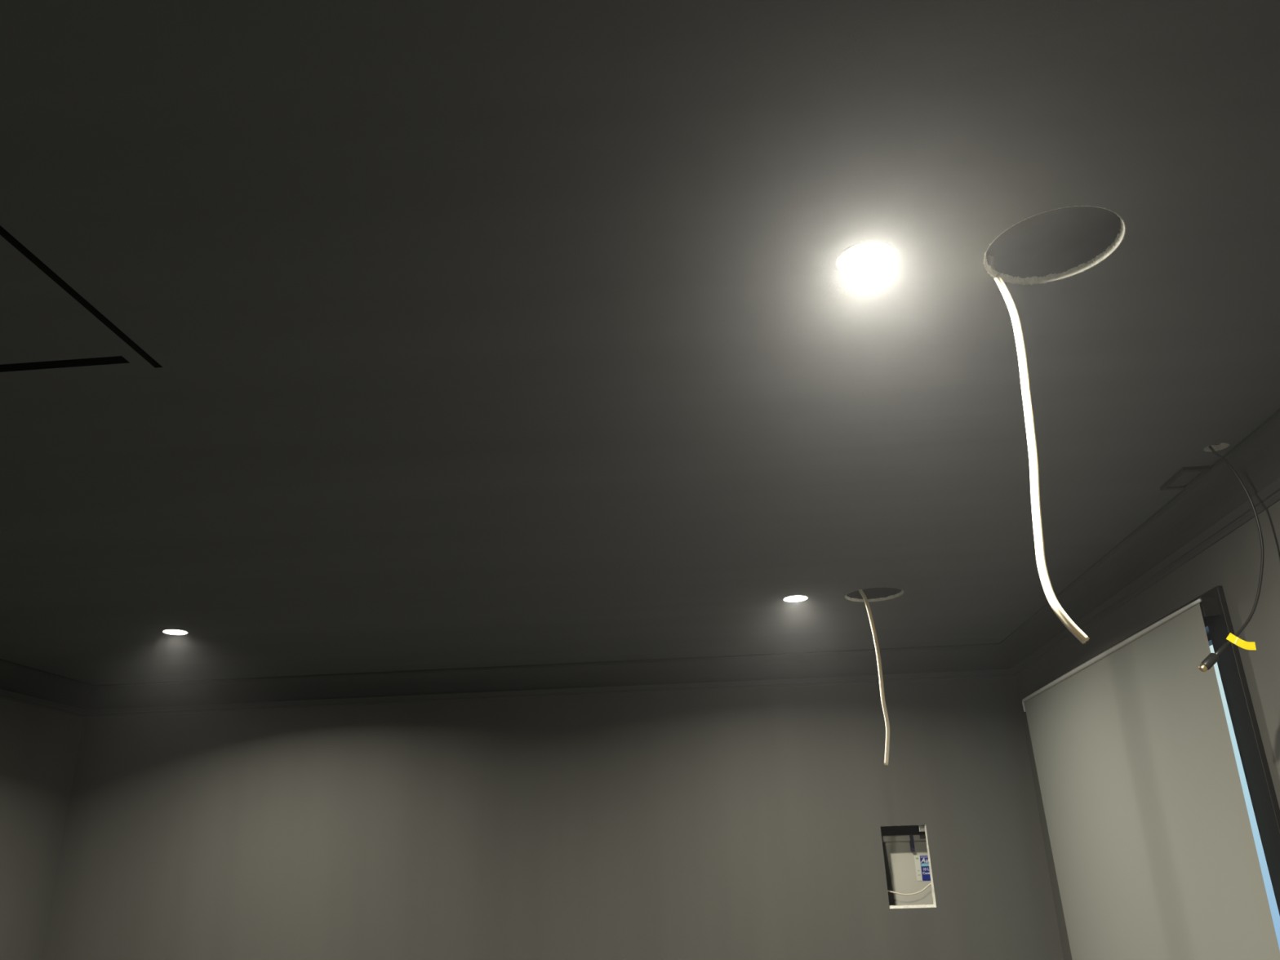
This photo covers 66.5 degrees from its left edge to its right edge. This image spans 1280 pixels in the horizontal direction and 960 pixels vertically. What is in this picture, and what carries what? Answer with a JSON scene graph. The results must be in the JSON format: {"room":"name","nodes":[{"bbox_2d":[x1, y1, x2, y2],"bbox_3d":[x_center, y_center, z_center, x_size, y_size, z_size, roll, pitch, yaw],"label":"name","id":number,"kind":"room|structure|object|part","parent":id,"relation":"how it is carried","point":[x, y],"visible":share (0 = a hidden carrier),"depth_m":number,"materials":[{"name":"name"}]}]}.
{"room":"room under renovation","nodes":[
{"label":"room under renovation","id":0,"kind":"room"},
{"bbox_2d":[0,697,84,959],"bbox_3d":[-3.276,1.056,1.725,0.001,2.500,6.886,-3,-22,4],"label":"wall","id":1,"kind":"structure","parent":0,"point":[39,746],"depth_m":4.82,"materials":[{"name":"grey paint"}]},
{"bbox_2d":[0,658,93,717],"bbox_3d":[-3.272,-0.034,2.155,0.074,0.158,6.786,-3,-22,4],"label":"trim","id":2,"kind":"structure","parent":1,"relation":"attached to","point":[20,683],"depth_m":4.92,"materials":[{"name":"grey paint"}]},
{"bbox_2d":[40,676,1063,959],"bbox_3d":[-0.502,2.245,4.929,5.020,2.500,0.514,-3,-22,4],"label":"wall","id":3,"kind":"structure","parent":0,"point":[744,824],"depth_m":4.85,"materials":[{"name":"grey paint"}]},
{"bbox_2d":[84,643,1014,717],"bbox_3d":[-0.561,1.050,5.089,4.920,0.158,0.074,-3,-22,4],"label":"trim","id":4,"kind":"structure","parent":3,"relation":"attached to","point":[989,660],"depth_m":5.09,"materials":[{"name":"grey paint"}]},
{"bbox_2d":[881,834,933,905],"bbox_3d":[1.433,2.013,4.896,0.418,0.437,0.340,-3,-22,4],"label":"electrical box","id":5,"kind":"object","parent":3,"relation":"in","point":[906,862],"visible":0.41,"depth_m":4.80,"materials":[{"name":"plastic"}]},
{"bbox_3d":[1.427,1.827,4.973,0.418,0.029,0.334,-3,-22,4],"label":"lid","id":6,"kind":"part","parent":5,"relation":"part of","materials":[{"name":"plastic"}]},
{"bbox_2d":[887,882,931,895],"bbox_3d":[1.278,1.939,4.678,0.336,0.098,0.036,-5,-22,8],"label":"wire","id":7,"kind":"object","parent":3,"relation":"attached to","point":[928,885],"visible":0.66,"depth_m":4.65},
{"bbox_2d":[918,825,924,831],"bbox_3d":[1.363,1.677,4.717,0.028,0.042,0.011,-3,-22,4],"label":"metal clip","id":8,"kind":"object","parent":3,"relation":"attached to","point":[922,828],"visible":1,"depth_m":4.72,"materials":[{"name":"metal"}]},
{"bbox_2d":[0,0,1279,684],"bbox_3d":[-0.867,-0.408,2.072,5.020,0.341,6.886,-3,-22,4],"label":"ceiling","id":9,"kind":"structure","parent":0,"point":[482,333],"depth_m":1.89,"materials":[{"name":"grey paint"}]},
{"bbox_2d":[0,355,129,372],"bbox_3d":[-1.474,-0.243,2.042,0.839,0.045,0.030,-3,-22,4],"label":"ceiling vent","id":10,"kind":"object","parent":9,"relation":"in","point":[117,359],"visible":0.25,"depth_m":2.03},
{"bbox_2d":[0,225,162,368],"bbox_3d":[-1.050,-0.438,1.587,0.018,0.045,0.993,-3,-22,4],"label":"ceiling vent","id":11,"kind":"object","parent":9,"relation":"in","point":[4,233],"visible":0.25,"depth_m":1.79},
{"bbox_2d":[161,628,188,635],"bbox_3d":[-1.998,0.632,4.201,0.107,0.049,0.107,-3,-22,4],"label":"recessed light","id":12,"kind":"object","parent":9,"relation":"in","point":[171,631],"visible":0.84,"depth_m":4.20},
{"bbox_2d":[782,595,808,602],"bbox_3d":[0.631,0.461,3.973,0.107,0.049,0.107,-3,-22,4],"label":"recessed light","id":13,"kind":"object","parent":9,"relation":"in","point":[793,598],"visible":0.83,"depth_m":3.97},
{"bbox_2d":[835,241,897,276],"bbox_3d":[0.404,-0.415,1.753,0.107,0.049,0.107,-3,-22,4],"label":"recessed light","id":14,"kind":"object","parent":9,"relation":"in","point":[867,258],"visible":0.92,"depth_m":1.75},
{"bbox_2d":[858,589,889,765],"bbox_3d":[0.892,0.713,3.760,0.079,0.751,0.025,-11,-24,22],"label":"cable","id":15,"kind":"object","parent":9,"relation":"hanging from","point":[864,597],"visible":0.79,"depth_m":3.73,"materials":[{"name":"white plastic"}]},
{"bbox_2d":[986,255,1089,644],"bbox_3d":[0.679,-0.104,1.734,0.058,0.811,0.070,-3,-22,4],"label":"cable","id":16,"kind":"object","parent":9,"relation":"hanging from","point":[1051,596],"visible":0.89,"depth_m":1.67,"materials":[{"name":"white plastic"}]},
{"bbox_2d":[1160,465,1210,490],"bbox_3d":[1.564,-0.005,2.802,0.074,0.010,0.157,-3,-22,4],"label":"ceiling plate","id":17,"kind":"object","parent":9,"relation":"attached to","point":[1185,477],"visible":1,"depth_m":2.79,"materials":[{"name":"grey plastic"}]},
{"bbox_3d":[1.564,-0.007,2.803,0.054,0.005,0.129,-3,-22,4],"label":"panel","id":18,"kind":"part","parent":17,"relation":"part of","materials":[{"name":"grey plastic"}]},
{"bbox_2d":[1198,445,1264,671],"bbox_3d":[1.486,0.154,2.517,0.235,0.673,0.024,-3,-22,4],"label":"lead","id":19,"kind":"object","parent":9,"relation":"hanging from","point":[1211,659],"visible":0.86,"depth_m":2.43,"materials":[{"name":"black plastic"}]},
{"bbox_2d":[1015,500,1279,959],"bbox_3d":[1.622,0.764,1.370,0.001,2.500,6.886,-3,-22,4],"label":"wall","id":20,"kind":"structure","parent":0,"point":[1233,562],"depth_m":2.81,"materials":[{"name":"grey paint"}]},
{"bbox_2d":[999,408,1279,676],"bbox_3d":[1.552,-0.321,1.805,0.074,0.158,6.786,-3,-22,4],"label":"trim","id":21,"kind":"structure","parent":20,"relation":"attached to","point":[1216,504],"depth_m":3.12,"materials":[{"name":"grey paint"}]},
{"bbox_2d":[1028,585,1279,915],"bbox_3d":[1.850,1.399,3.470,0.146,1.578,1.967,-3,-22,4],"label":"window","id":22,"kind":"structure","parent":20,"relation":"in","point":[1260,786],"depth_m":2.74,"materials":[{"name":"black metal"}]},
{"bbox_3d":[1.785,0.713,3.749,0.018,0.094,1.753,-3,-22,4],"label":"architrave","id":23,"kind":"part","parent":22,"relation":"part of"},
{"bbox_2d":[1022,596,1279,959],"bbox_3d":[1.758,1.330,3.459,0.066,1.395,1.884,-3,-22,4],"label":"roller blind","id":24,"kind":"object","parent":22,"relation":"attached to","point":[1155,856],"visible":1,"depth_m":3.25,"materials":[{"name":"fabric"}]},
{"bbox_3d":[1.716,0.714,3.707,0.019,0.060,1.884,-3,-22,4],"label":"rail","id":25,"kind":"part","parent":24,"relation":"part of","materials":[{"name":"white metal"}]},
{"bbox_3d":[1.857,0.756,3.711,0.040,0.018,1.690,-3,-22,4],"label":"frame","id":26,"kind":"part","parent":22,"relation":"part of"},
{"bbox_3d":[1.723,1.062,2.613,0.018,1.578,0.109,-3,-22,4],"label":"architrave","id":27,"kind":"part","parent":22,"relation":"part of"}
]}

